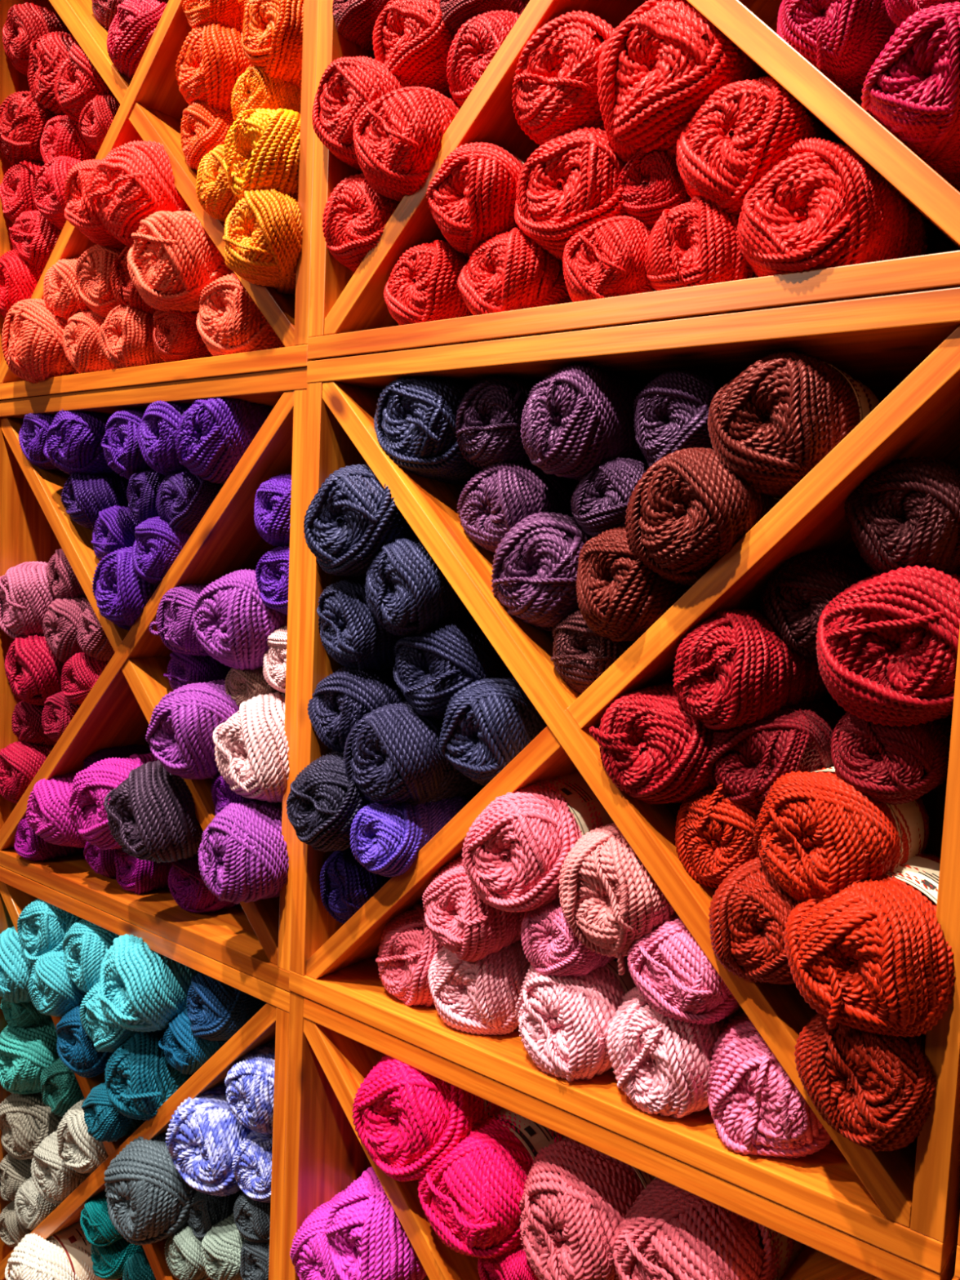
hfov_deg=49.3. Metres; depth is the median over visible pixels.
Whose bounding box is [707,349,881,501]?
yarn skein
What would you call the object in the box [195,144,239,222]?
yarn skein
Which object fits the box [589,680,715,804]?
yarn skein
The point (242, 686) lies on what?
yarn skein
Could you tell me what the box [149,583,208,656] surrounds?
yarn skein
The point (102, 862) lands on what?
yarn skein
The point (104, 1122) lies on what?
yarn skein
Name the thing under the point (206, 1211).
yarn skein
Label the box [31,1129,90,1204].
yarn skein
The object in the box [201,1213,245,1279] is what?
yarn skein
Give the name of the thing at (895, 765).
yarn skein
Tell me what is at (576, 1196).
yarn skein
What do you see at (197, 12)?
yarn skein
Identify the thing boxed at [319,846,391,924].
yarn skein
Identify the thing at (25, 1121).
yarn skein
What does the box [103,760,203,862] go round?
yarn skein
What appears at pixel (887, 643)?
yarn skein
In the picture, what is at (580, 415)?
yarn skein
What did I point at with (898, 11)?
yarn skein
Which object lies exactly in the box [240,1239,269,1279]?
yarn skein
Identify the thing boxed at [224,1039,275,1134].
yarn skein
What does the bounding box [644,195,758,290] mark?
yarn skein
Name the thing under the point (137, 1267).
yarn skein
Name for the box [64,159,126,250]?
yarn skein
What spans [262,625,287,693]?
yarn skein
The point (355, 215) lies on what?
yarn skein
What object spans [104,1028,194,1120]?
yarn skein
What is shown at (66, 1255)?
yarn skein
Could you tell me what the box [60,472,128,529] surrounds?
yarn skein
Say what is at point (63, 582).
yarn skein
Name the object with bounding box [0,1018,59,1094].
yarn skein
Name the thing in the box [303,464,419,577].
yarn skein
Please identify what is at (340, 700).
yarn skein
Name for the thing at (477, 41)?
yarn skein
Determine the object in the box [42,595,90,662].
yarn skein
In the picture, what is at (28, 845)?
yarn skein
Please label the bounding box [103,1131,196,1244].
yarn skein
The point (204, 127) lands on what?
yarn skein
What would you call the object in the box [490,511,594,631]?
yarn skein
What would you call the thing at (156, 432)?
yarn skein
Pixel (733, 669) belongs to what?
yarn skein
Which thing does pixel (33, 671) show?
yarn skein
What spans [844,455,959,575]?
yarn skein
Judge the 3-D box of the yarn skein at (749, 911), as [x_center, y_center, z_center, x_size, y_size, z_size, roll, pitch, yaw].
[0.221,0.192,0.746,0.086,0.087,0.138,6,6,36]
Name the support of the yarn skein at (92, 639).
on the yarn skein at (80, 673)
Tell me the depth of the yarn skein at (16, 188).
1.28 m
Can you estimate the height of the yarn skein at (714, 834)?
0.085 m
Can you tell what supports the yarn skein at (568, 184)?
on the yarn skein at (605, 259)
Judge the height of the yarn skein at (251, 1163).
0.077 m
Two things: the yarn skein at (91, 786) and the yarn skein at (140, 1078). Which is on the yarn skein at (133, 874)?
the yarn skein at (91, 786)
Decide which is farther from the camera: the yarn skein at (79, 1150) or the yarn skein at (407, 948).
the yarn skein at (79, 1150)
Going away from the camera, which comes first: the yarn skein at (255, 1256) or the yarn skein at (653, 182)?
the yarn skein at (653, 182)
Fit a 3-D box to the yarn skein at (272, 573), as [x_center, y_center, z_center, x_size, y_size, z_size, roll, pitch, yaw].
[-0.168,-0.062,1.065,0.082,0.080,0.117,6,6,37]
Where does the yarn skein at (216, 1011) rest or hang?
on the yarn skein at (186, 1053)
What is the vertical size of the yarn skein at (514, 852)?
0.112 m
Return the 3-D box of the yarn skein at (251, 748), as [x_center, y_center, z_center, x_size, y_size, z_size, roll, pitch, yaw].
[-0.189,0.109,1.083,0.115,0.115,0.182,6,6,36]
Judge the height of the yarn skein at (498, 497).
0.089 m
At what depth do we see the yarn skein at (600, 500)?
0.79 m
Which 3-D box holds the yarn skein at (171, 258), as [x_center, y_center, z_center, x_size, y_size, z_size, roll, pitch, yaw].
[-0.288,-0.396,1.125,0.113,0.108,0.176,6,6,38]
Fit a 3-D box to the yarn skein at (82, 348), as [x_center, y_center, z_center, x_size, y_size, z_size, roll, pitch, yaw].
[-0.429,-0.345,1.245,0.080,0.082,0.126,7,6,40]
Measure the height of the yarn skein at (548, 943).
0.074 m
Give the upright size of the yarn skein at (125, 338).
0.080 m
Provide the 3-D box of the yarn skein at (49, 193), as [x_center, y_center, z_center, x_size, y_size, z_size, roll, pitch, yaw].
[-0.468,-0.531,1.270,0.084,0.088,0.135,6,6,36]
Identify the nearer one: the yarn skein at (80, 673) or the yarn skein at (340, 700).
the yarn skein at (340, 700)
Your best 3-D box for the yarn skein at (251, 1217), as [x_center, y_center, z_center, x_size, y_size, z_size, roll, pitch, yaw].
[-0.212,0.597,1.112,0.061,0.060,0.096,7,6,41]
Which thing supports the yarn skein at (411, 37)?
on the yarn skein at (348, 85)
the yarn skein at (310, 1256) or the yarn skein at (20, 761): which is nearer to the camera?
the yarn skein at (310, 1256)
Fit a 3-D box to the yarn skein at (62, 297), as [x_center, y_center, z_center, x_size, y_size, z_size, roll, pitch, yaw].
[-0.458,-0.414,1.260,0.084,0.084,0.130,6,6,35]
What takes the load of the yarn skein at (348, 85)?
on the yarn skein at (355, 215)
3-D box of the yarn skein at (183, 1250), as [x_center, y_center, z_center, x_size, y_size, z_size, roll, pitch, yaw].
[-0.302,0.681,1.192,0.069,0.073,0.110,6,6,36]
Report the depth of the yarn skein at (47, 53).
1.24 m
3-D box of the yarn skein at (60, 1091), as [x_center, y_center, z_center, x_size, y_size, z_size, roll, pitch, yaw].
[-0.507,0.572,1.373,0.082,0.082,0.131,7,6,41]
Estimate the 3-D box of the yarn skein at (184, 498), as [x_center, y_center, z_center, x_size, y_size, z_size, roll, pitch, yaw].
[-0.294,-0.150,1.151,0.072,0.076,0.115,7,6,40]
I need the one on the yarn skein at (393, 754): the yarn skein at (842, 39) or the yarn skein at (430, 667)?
the yarn skein at (430, 667)
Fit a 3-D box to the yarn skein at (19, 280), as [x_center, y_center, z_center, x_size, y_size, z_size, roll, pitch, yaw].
[-0.549,-0.438,1.329,0.087,0.089,0.133,6,6,39]
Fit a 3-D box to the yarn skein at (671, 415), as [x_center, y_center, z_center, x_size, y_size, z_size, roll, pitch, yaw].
[0.171,-0.161,0.805,0.082,0.084,0.128,6,6,39]
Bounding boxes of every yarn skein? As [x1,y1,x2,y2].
[0,90,59,165]
[0,158,44,223]
[0,249,43,317]
[0,297,79,383]
[0,560,56,639]
[0,740,53,804]
[0,926,33,1003]
[0,997,51,1027]
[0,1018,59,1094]
[0,1092,62,1159]
[0,1153,31,1200]
[0,1200,32,1247]
[2,2,72,75]
[4,633,65,706]
[4,1221,117,1279]
[8,210,62,270]
[11,700,57,746]
[13,816,84,861]
[13,1177,59,1230]
[17,898,82,964]
[18,413,63,471]
[26,31,79,115]
[26,770,86,848]
[27,950,86,1017]
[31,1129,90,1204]
[33,155,83,230]
[40,114,97,163]
[40,1057,84,1116]
[41,691,79,742]
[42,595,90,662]
[43,257,90,322]
[43,408,119,475]
[46,548,86,599]
[53,44,115,123]
[56,1002,112,1078]
[56,1097,108,1173]
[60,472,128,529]
[61,651,109,706]
[62,309,118,373]
[62,919,119,992]
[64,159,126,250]
[68,752,158,849]
[75,244,122,318]
[76,605,115,661]
[78,94,119,152]
[79,981,136,1052]
[80,1190,123,1246]
[81,1082,146,1142]
[83,744,151,770]
[83,841,117,878]
[84,140,191,247]
[90,1237,143,1279]
[91,0,168,30]
[91,505,141,559]
[92,546,157,630]
[97,304,165,368]
[97,933,199,1031]
[101,408,152,479]
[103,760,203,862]
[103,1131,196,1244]
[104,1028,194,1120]
[106,0,166,80]
[108,245,157,316]
[114,847,174,894]
[122,1249,155,1279]
[126,210,234,312]
[126,469,167,522]
[131,515,191,586]
[136,400,192,475]
[145,679,239,779]
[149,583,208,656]
[152,309,213,362]
[155,469,223,534]
[158,1008,228,1075]
[163,651,232,690]
[164,1083,252,1196]
[164,1222,210,1279]
[167,853,239,913]
[174,397,273,484]
[175,22,253,111]
[180,101,234,171]
[182,0,248,31]
[186,972,266,1040]
[186,1189,242,1240]
[193,568,287,670]
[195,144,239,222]
[195,273,284,356]
[197,800,288,904]
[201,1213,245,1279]
[210,773,257,814]
[212,691,289,803]
[222,108,300,199]
[222,187,302,295]
[224,666,284,706]
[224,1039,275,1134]
[231,66,301,120]
[231,1130,272,1202]
[233,1191,271,1243]
[240,0,303,88]
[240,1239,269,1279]
[253,473,291,546]
[255,544,289,614]
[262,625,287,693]
[286,751,369,852]
[289,1190,345,1279]
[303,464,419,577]
[306,666,407,752]
[311,55,409,172]
[316,578,401,671]
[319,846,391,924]
[321,173,399,272]
[324,1166,426,1279]
[332,0,390,53]
[343,700,483,808]
[350,795,469,876]
[351,1055,502,1182]
[352,86,461,201]
[364,537,472,636]
[372,0,455,101]
[373,376,483,484]
[375,902,443,1007]
[383,240,472,325]
[393,616,512,720]
[417,1107,565,1258]
[422,855,524,962]
[426,142,526,257]
[427,940,530,1035]
[439,0,527,34]
[439,674,546,786]
[446,9,520,106]
[455,375,536,469]
[457,227,573,315]
[457,461,579,554]
[462,771,613,912]
[477,1244,538,1279]
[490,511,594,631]
[511,9,614,145]
[514,126,626,261]
[515,955,635,1081]
[518,1136,655,1279]
[520,362,646,481]
[520,898,617,977]
[550,608,635,694]
[557,822,676,975]
[562,215,656,302]
[570,456,648,537]
[576,524,692,641]
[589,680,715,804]
[596,0,768,162]
[605,986,744,1118]
[612,1177,805,1279]
[616,149,691,229]
[624,447,778,586]
[626,914,740,1024]
[633,369,728,467]
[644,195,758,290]
[672,608,828,730]
[675,76,844,217]
[675,782,759,888]
[706,1012,832,1159]
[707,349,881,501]
[707,697,844,811]
[708,857,799,984]
[737,137,928,277]
[753,766,928,902]
[760,551,876,658]
[776,0,897,106]
[783,853,955,1037]
[794,1013,936,1151]
[815,564,959,727]
[830,711,952,805]
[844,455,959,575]
[861,1,959,191]
[884,0,959,27]
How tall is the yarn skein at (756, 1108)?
0.105 m
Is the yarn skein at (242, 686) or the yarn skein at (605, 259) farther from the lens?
the yarn skein at (242, 686)
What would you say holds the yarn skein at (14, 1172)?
on the yarn skein at (11, 1231)
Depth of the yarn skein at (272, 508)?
1.01 m
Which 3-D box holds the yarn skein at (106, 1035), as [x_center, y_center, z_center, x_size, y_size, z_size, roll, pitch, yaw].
[-0.404,0.439,1.257,0.090,0.094,0.143,6,6,37]
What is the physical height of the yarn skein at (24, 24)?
0.087 m
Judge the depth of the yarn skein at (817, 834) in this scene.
0.67 m
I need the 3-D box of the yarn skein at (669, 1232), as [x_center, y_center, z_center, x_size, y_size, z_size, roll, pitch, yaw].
[0.190,0.478,0.847,0.122,0.118,0.188,7,6,40]
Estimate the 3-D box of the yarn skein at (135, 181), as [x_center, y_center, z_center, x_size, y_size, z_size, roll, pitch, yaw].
[-0.335,-0.474,1.143,0.111,0.110,0.178,6,6,39]
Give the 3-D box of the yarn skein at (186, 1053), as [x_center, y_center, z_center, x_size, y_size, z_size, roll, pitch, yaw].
[-0.302,0.448,1.193,0.079,0.080,0.124,6,6,35]
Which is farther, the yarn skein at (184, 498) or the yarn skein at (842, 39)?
the yarn skein at (184, 498)
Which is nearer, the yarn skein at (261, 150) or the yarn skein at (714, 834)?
the yarn skein at (714, 834)
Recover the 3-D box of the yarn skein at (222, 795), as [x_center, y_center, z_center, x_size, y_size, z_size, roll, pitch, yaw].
[-0.230,0.162,1.112,0.070,0.073,0.112,7,6,40]
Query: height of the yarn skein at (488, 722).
0.097 m
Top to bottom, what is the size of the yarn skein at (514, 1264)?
0.063 m
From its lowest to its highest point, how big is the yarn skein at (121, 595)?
0.105 m
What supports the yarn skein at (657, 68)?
on the yarn skein at (653, 182)
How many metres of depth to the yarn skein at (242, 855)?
1.00 m
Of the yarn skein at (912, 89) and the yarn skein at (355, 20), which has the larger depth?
the yarn skein at (355, 20)
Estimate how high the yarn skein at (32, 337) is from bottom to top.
0.108 m
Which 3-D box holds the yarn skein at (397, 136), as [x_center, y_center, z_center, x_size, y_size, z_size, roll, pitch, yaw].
[-0.038,-0.420,0.916,0.101,0.097,0.156,7,6,41]
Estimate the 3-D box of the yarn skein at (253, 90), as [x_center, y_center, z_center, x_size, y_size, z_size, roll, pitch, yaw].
[-0.196,-0.532,1.053,0.070,0.074,0.115,7,6,40]
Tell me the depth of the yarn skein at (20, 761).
1.33 m
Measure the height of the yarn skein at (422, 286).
0.085 m
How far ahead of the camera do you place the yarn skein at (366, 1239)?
0.94 m
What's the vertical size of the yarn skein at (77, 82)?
0.092 m
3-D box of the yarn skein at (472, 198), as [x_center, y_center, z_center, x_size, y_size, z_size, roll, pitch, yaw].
[0.020,-0.362,0.884,0.089,0.092,0.146,6,7,37]
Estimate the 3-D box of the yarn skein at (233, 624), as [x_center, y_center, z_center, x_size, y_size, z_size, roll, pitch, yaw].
[-0.214,-0.021,1.110,0.110,0.110,0.171,6,6,39]
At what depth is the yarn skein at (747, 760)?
0.73 m
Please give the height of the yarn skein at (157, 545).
0.079 m
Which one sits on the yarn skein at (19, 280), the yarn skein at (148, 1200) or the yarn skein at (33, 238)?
the yarn skein at (33, 238)
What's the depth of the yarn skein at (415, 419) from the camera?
0.90 m
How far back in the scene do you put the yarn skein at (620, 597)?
0.77 m
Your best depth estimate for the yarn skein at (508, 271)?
0.83 m
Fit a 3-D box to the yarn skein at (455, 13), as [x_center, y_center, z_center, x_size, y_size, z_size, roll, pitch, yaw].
[0.004,-0.534,0.893,0.056,0.057,0.088,6,6,39]
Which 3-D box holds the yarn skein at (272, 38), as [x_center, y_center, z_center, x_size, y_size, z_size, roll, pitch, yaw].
[-0.170,-0.583,1.030,0.085,0.088,0.129,6,6,39]
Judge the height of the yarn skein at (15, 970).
0.108 m
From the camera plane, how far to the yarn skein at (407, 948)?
0.94 m
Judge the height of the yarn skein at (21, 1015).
0.062 m
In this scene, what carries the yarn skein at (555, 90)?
on the yarn skein at (568, 184)
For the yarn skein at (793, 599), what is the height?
0.077 m
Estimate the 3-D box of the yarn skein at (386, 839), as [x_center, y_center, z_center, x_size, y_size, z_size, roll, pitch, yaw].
[-0.061,0.173,0.955,0.076,0.075,0.118,6,6,36]
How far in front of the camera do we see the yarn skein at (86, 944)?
1.23 m
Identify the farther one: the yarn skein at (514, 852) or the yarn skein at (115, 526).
the yarn skein at (115, 526)
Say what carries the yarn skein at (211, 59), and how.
on the yarn skein at (204, 127)
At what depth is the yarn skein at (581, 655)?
0.82 m
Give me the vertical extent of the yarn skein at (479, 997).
0.094 m
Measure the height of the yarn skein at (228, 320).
0.094 m
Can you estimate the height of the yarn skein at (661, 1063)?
0.104 m
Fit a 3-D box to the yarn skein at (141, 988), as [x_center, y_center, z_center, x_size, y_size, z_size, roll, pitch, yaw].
[-0.353,0.382,1.217,0.111,0.114,0.177,6,6,39]
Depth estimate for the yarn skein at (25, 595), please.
1.30 m
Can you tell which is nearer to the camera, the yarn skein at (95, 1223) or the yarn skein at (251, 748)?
the yarn skein at (251, 748)
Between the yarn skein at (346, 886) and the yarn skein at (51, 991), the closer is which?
the yarn skein at (346, 886)
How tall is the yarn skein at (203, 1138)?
0.113 m
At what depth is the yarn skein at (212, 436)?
1.06 m
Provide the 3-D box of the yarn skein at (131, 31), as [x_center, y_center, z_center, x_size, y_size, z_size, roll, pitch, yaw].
[-0.343,-0.653,1.165,0.088,0.086,0.142,7,6,40]
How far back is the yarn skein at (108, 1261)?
1.27 m
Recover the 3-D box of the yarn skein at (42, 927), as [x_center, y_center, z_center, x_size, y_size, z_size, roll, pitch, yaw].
[-0.516,0.364,1.358,0.101,0.103,0.147,6,6,37]
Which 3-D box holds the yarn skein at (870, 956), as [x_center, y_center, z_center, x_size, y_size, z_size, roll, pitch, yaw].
[0.272,0.197,0.688,0.105,0.100,0.162,7,7,41]
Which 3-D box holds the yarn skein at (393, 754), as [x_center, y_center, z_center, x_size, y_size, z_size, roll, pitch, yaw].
[-0.051,0.103,0.961,0.100,0.100,0.154,6,6,37]
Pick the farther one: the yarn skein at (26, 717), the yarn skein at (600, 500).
the yarn skein at (26, 717)
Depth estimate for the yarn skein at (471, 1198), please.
0.88 m
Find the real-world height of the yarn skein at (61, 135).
0.084 m
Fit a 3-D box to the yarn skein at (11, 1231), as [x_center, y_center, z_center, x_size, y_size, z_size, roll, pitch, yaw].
[-0.605,0.787,1.432,0.064,0.063,0.102,6,6,38]
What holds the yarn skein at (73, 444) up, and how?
on the yarn skein at (83, 496)
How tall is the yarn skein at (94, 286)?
0.089 m
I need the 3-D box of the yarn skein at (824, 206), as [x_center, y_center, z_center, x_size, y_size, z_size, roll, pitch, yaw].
[0.246,-0.280,0.728,0.103,0.103,0.156,6,6,38]
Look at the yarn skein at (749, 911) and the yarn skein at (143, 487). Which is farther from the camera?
the yarn skein at (143, 487)
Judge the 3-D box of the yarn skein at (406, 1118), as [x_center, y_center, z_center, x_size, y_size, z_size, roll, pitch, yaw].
[-0.025,0.422,0.982,0.126,0.125,0.187,7,6,40]
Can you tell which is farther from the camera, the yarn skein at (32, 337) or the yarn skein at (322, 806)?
the yarn skein at (32, 337)
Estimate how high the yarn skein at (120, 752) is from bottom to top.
0.054 m
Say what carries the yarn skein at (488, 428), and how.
on the yarn skein at (498, 497)
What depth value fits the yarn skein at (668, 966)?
0.75 m
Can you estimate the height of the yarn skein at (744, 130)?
0.097 m
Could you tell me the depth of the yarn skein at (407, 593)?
0.89 m
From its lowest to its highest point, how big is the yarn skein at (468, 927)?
0.091 m
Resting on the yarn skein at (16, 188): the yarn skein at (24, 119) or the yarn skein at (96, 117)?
the yarn skein at (24, 119)
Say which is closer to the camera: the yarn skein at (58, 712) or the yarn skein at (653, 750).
the yarn skein at (653, 750)
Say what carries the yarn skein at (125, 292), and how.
on the yarn skein at (125, 338)

